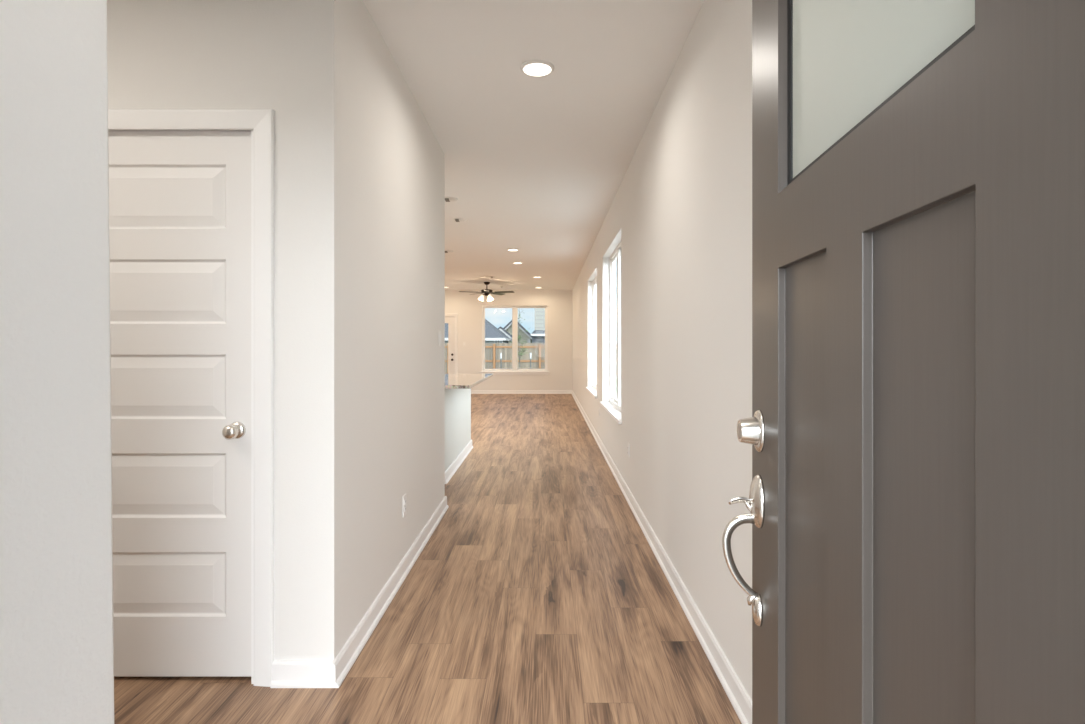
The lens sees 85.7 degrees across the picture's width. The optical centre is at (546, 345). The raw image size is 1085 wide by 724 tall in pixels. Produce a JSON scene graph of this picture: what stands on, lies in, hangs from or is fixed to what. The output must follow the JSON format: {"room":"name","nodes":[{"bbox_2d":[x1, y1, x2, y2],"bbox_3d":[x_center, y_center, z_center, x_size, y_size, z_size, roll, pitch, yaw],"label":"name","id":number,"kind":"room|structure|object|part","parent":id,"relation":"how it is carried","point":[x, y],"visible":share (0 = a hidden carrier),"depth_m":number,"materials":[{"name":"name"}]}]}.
{"room":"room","nodes":[
{"label":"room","id":0,"kind":"room"},
{"bbox_2d":[0,0,444,723],"bbox_3d":[-0.850,-0.113,2.430,0.120,2.740,4.200,0,0,0],"label":"wall","id":1,"kind":"structure","parent":0,"point":[57,634],"depth_m":1.01,"materials":[{"name":"white paint"}]},
{"bbox_2d":[270,496,448,687],"bbox_3d":[-0.889,1.212,3.353,0.251,0.090,2.407,0,0,0],"label":"baseboard","id":2,"kind":"structure","parent":1,"relation":"attached to","point":[285,673],"depth_m":2.34,"materials":[{"name":"white paint"}]},
{"bbox_2d":[403,494,406,516],"bbox_3d":[-0.785,0.882,3.240,0.010,0.116,0.072,0,0,0],"label":"power outlet","id":3,"kind":"object","parent":1,"relation":"attached to","point":[405,495],"visible":1,"depth_m":3.23,"materials":[{"name":"white plastic"}]},
{"bbox_2d":[439,331,440,346],"bbox_3d":[-0.784,-0.053,4.310,0.011,0.116,0.072,0,0,0],"label":"light switch","id":4,"kind":"object","parent":1,"relation":"attached to","point":[439,331],"visible":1,"depth_m":4.29,"materials":[{"name":"white plastic"}]},
{"bbox_2d":[107,0,344,659],"bbox_3d":[-1.620,-0.113,2.235,1.660,2.740,0.120,0,0,0],"label":"wall","id":5,"kind":"structure","parent":0,"point":[286,57],"depth_m":2.17,"materials":[{"name":"white paint"}]},
{"bbox_2d":[108,130,250,675],"bbox_3d":[-1.478,0.215,2.178,0.760,2.049,0.104,0,0,0],"label":"door","id":6,"kind":"structure","parent":5,"relation":"in","point":[180,200],"depth_m":2.19,"materials":[{"name":"white paint"}]},
{"bbox_3d":[-1.161,0.316,2.160,0.055,0.055,0.069,0,0,0],"label":"knob","id":7,"kind":"part","parent":6,"relation":"part of","materials":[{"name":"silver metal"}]},
{"bbox_2d":[108,109,273,686],"bbox_3d":[-1.470,0.191,2.167,0.914,2.132,0.017,0,0,0],"label":"trim","id":8,"kind":"structure","parent":5,"relation":"attached to","point":[261,121],"depth_m":2.16,"materials":[{"name":"white paint"}]},
{"bbox_2d":[251,130,253,683],"bbox_3d":[-1.482,0.214,2.235,0.796,2.085,0.120,0,0,0],"label":"trim","id":9,"kind":"structure","parent":5,"relation":"attached to","point":[252,131],"depth_m":2.17,"materials":[{"name":"white paint"}]},
{"bbox_2d":[114,394,741,723],"bbox_3d":[-1.962,1.317,7.865,5.595,0.120,15.390,0,0,0],"label":"floor","id":10,"kind":"structure","parent":0,"point":[539,595],"depth_m":2.64,"materials":[{"name":"brown wood"}]},
{"bbox_2d":[445,389,472,483],"bbox_3d":[-1.454,0.815,6.285,1.091,0.884,1.922,0,0,0],"label":"kitchen island","id":11,"kind":"object","parent":10,"relation":"on","point":[458,441],"visible":0.27,"depth_m":6.06,"materials":[{"name":"white paint"}]},
{"bbox_3d":[-1.454,1.207,6.285,1.091,0.100,1.922,0,0,0],"label":"moulding","id":12,"kind":"part","parent":11,"relation":"part of","materials":[{"name":"white paint"}]},
{"bbox_2d":[445,374,492,388],"bbox_3d":[-1.363,0.358,6.190,1.395,0.030,2.140,0,0,0],"label":"island countertop","id":13,"kind":"structure","parent":11,"relation":"on","point":[452,381],"depth_m":5.82,"materials":[{"name":"stone"}]},
{"bbox_2d":[445,290,571,389],"bbox_3d":[-1.962,-0.113,15.480,5.275,2.740,0.160,0,0,0],"label":"wall","id":14,"kind":"structure","parent":0,"point":[468,307],"depth_m":15.40,"materials":[{"name":"white paint"}]},
{"bbox_2d":[445,317,454,373],"bbox_3d":[-2.873,0.237,15.434,0.896,2.020,0.115,0,0,1],"label":"door","id":15,"kind":"structure","parent":14,"relation":"in","point":[450,320],"depth_m":15.43,"materials":[{"name":"white paint"}]},
{"bbox_3d":[-2.873,0.182,15.453,0.615,1.630,0.069,0,0,0],"label":"lite frame","id":16,"kind":"part","parent":15,"relation":"part of","materials":[{"name":"white paint"}]},
{"bbox_2d":[445,314,457,373],"bbox_3d":[-2.873,0.202,15.392,1.057,2.111,0.017,0,0,0],"label":"trim","id":17,"kind":"structure","parent":14,"relation":"attached to","point":[455,315],"depth_m":15.38,"materials":[{"name":"white paint"}]},
{"bbox_2d":[480,305,548,374],"bbox_3d":[-0.843,-0.158,15.461,1.815,1.830,0.187,0,0,0],"label":"window","id":18,"kind":"structure","parent":14,"relation":"in","point":[514,371],"depth_m":15.49,"materials":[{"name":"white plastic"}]},
{"bbox_3d":[-1.276,-0.201,15.523,0.768,1.655,0.035,0,0,0],"label":"sash","id":19,"kind":"part","parent":18,"relation":"part of","materials":[{"name":"white plastic"}]},
{"bbox_3d":[-0.843,0.687,15.434,1.815,0.030,0.132,0,0,0],"label":"sill","id":20,"kind":"part","parent":18,"relation":"part of","materials":[{"name":"white paint"}]},
{"bbox_3d":[-0.409,-0.201,15.523,0.768,1.655,0.035,0,0,0],"label":"sash","id":21,"kind":"part","parent":18,"relation":"part of","materials":[{"name":"white plastic"}]},
{"bbox_2d":[471,390,571,393],"bbox_3d":[-0.830,1.212,15.387,3.010,0.090,0.026,0,0,0],"label":"baseboard","id":22,"kind":"structure","parent":14,"relation":"attached to","point":[472,391],"depth_m":15.38,"materials":[{"name":"white paint"}]},
{"bbox_2d":[363,0,703,289],"bbox_3d":[-1.962,-1.558,7.865,5.595,0.150,15.390,0,0,0],"label":"ceiling","id":23,"kind":"structure","parent":0,"point":[535,166],"depth_m":3.65,"materials":[{"name":"white paint"}]},
{"bbox_2d":[445,197,457,201],"bbox_3d":[-0.965,-1.469,5.890,0.140,0.028,0.140,0,0,0],"label":"ceiling sensor","id":24,"kind":"object","parent":23,"relation":"attached to","point":[447,199],"visible":0.88,"depth_m":5.84,"materials":[{"name":"white plastic"}]},
{"bbox_2d":[454,218,465,221],"bbox_3d":[-1.010,-1.469,6.850,0.140,0.028,0.140,0,0,0],"label":"ceiling sensor","id":25,"kind":"object","parent":23,"relation":"attached to","point":[455,219],"visible":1,"depth_m":6.80,"materials":[{"name":"white plastic"}]},
{"bbox_2d":[459,282,514,301],"bbox_3d":[-1.380,-1.233,13.565,1.281,0.500,1.246,0,0,0],"label":"ceiling fan","id":26,"kind":"object","parent":23,"relation":"hanging from","point":[486,291],"visible":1,"depth_m":13.53,"materials":[{"name":"brown metal"}]},
{"bbox_3d":[-0.975,-1.245,13.497,0.455,0.035,0.139,0,0,14],"label":"blade","id":27,"kind":"part","parent":26,"relation":"part of","materials":[{"name":"brown wood"}]},
{"bbox_2d":[520,60,553,76],"bbox_3d":[-0.050,-1.476,3.120,0.182,0.013,0.182,0,0,0],"label":"recessed light","id":28,"kind":"object","parent":23,"relation":"in","point":[532,68],"visible":1,"depth_m":3.10,"materials":[{"name":"white plastic"}]},
{"bbox_2d":[572,0,751,699],"bbox_3d":[0.755,-0.113,7.865,0.160,2.740,15.390,0,0,0],"label":"wall","id":29,"kind":"structure","parent":0,"point":[681,207],"depth_m":2.71,"materials":[{"name":"white paint"}]},
{"bbox_2d":[586,267,596,397],"bbox_3d":[0.737,-0.185,8.740,0.187,1.775,1.830,0,0,0],"label":"window","id":30,"kind":"structure","parent":29,"relation":"in","point":[592,282],"depth_m":9.56,"materials":[{"name":"white plastic"}]},
{"bbox_3d":[0.709,0.687,8.740,0.132,0.030,1.830,0,0,0],"label":"sill","id":31,"kind":"part","parent":30,"relation":"part of","materials":[{"name":"white paint"}]},
{"bbox_3d":[0.795,-0.201,8.740,0.070,1.745,1.740,0,0,0],"label":"frame","id":32,"kind":"part","parent":30,"relation":"part of","materials":[{"name":"white plastic"}]},
{"bbox_3d":[0.797,-0.201,9.178,0.035,1.655,0.775,0,0,0],"label":"sash","id":33,"kind":"part","parent":30,"relation":"part of","materials":[{"name":"white plastic"}]},
{"bbox_3d":[0.797,-0.201,9.178,0.004,1.611,0.731,0,0,0],"label":"pane","id":34,"kind":"part","parent":30,"relation":"part of","materials":[{"name":"clear glass"}]},
{"bbox_2d":[600,229,621,423],"bbox_3d":[0.737,-0.185,6.170,0.187,1.775,1.850,0,0,0],"label":"window","id":35,"kind":"structure","parent":29,"relation":"in","point":[611,404],"depth_m":6.98,"materials":[{"name":"white plastic"}]},
{"bbox_3d":[0.709,0.687,6.170,0.132,0.030,1.850,0,0,0],"label":"sill","id":36,"kind":"part","parent":35,"relation":"part of","materials":[{"name":"white paint"}]},
{"bbox_3d":[0.797,-0.201,6.612,0.035,1.655,0.785,0,0,0],"label":"sash","id":37,"kind":"part","parent":35,"relation":"part of","materials":[{"name":"white plastic"}]},
{"bbox_3d":[0.795,-0.201,6.170,0.070,1.745,1.760,0,0,0],"label":"frame","id":38,"kind":"part","parent":35,"relation":"part of","materials":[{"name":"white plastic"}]},
{"bbox_2d":[571,391,751,723],"bbox_3d":[0.662,1.212,7.865,0.026,0.090,15.070,0,0,0],"label":"baseboard","id":39,"kind":"structure","parent":29,"relation":"attached to","point":[738,696],"depth_m":2.67,"materials":[{"name":"white paint"}]},
{"bbox_3d":[-0.947,-0.113,0.250,3.245,2.740,0.160,0,0,0],"label":"wall","id":40,"kind":"structure","parent":0,"visible":0},
{"bbox_2d":[722,0,1084,723],"bbox_3d":[0.401,0.217,0.791,0.151,2.055,0.920,0,0,5],"label":"door","id":41,"kind":"structure","parent":40,"relation":"in","point":[915,430],"depth_m":0.63,"materials":[{"name":"paint"}]},
{"bbox_3d":[0.412,0.326,1.192,0.023,0.028,0.009,0,0,5],"label":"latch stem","id":42,"kind":"part","parent":41,"relation":"part of","materials":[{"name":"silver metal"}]},
{"bbox_3d":[0.424,0.316,1.191,0.020,0.108,0.067,0,0,5],"label":"plate","id":43,"kind":"part","parent":41,"relation":"part of","materials":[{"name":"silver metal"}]},
{"bbox_3d":[0.427,0.537,1.191,0.015,0.064,0.040,0,0,5],"label":"plate","id":44,"kind":"part","parent":41,"relation":"part of","materials":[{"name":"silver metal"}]},
{"bbox_3d":[0.425,-0.469,0.794,0.006,0.346,0.526,0,0,5],"label":"frosted pane","id":45,"kind":"part","parent":41,"relation":"part of","materials":[{"name":"white glass"}]},
{"label":"outside","id":46,"kind":"structure","parent":0,"visible":0},
{"label":"lawn","id":47,"kind":"structure","parent":46,"visible":0},
{"bbox_2d":[445,319,511,368],"bbox_3d":[-8.826,-1.871,43.500,12.050,7.075,7.600,0,0,0],"label":"house","id":48,"kind":"structure","parent":47,"relation":"on","point":[493,334],"depth_m":40.24,"materials":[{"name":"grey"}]},
{"bbox_2d":[500,353,501,368],"bbox_3d":[-1.875,0.975,24.000,0.072,1.385,0.072,0,0,0],"label":"marker post","id":49,"kind":"object","parent":47,"relation":"on","point":[500,353],"visible":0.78,"depth_m":23.98,"materials":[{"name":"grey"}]},
{"bbox_2d":[498,320,531,342],"bbox_3d":[-2.947,-0.342,54.230,3.923,4.017,12.140,0,0,0],"label":"house","id":50,"kind":"structure","parent":47,"relation":"on","point":[507,330],"depth_m":49.97,"materials":[{"name":"beige"}]},
{"bbox_2d":[511,310,529,368],"bbox_3d":[-1.282,-0.133,26.941,0.898,3.601,0.989,0,0,37],"label":"young tree","id":51,"kind":"object","parent":47,"relation":"on","point":[519,338],"visible":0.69,"depth_m":26.99,"materials":[{"name":"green plant"}]},
{"bbox_2d":[445,343,616,376],"bbox_3d":[-2.889,0.747,30.939,23.971,1.840,0.158,0,0,0],"label":"wooden fence","id":52,"kind":"object","parent":47,"relation":"on","point":[490,348],"visible":0.12,"depth_m":31.00,"materials":[{"name":"brown wood"}]},
{"bbox_3d":[-5.180,0.779,30.907,0.110,1.775,0.095,0,0,0],"label":"post","id":53,"kind":"part","parent":52,"relation":"part of","materials":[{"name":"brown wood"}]},
{"bbox_3d":[-2.770,0.779,30.907,0.110,1.775,0.095,0,0,0],"label":"post","id":54,"kind":"part","parent":52,"relation":"part of","materials":[{"name":"brown wood"}]},
{"bbox_3d":[-2.500,0.797,30.977,23.000,0.090,0.045,0,0,0],"label":"rail","id":55,"kind":"part","parent":52,"relation":"part of","materials":[{"name":"brown wood"}]},
{"bbox_3d":[-2.500,0.047,30.977,23.000,0.090,0.045,0,0,0],"label":"rail","id":56,"kind":"part","parent":52,"relation":"part of","materials":[{"name":"brown wood"}]},
{"bbox_3d":[-0.360,0.779,30.907,0.110,1.775,0.095,0,0,0],"label":"post","id":57,"kind":"part","parent":52,"relation":"part of","materials":[{"name":"brown wood"}]},
{"bbox_2d":[531,308,544,367],"bbox_3d":[1.295,-2.333,45.425,5.210,8.000,4.750,0,0,0],"label":"house","id":58,"kind":"structure","parent":47,"relation":"on","point":[538,335],"depth_m":44.00,"materials":[{"name":"white"}]}
]}

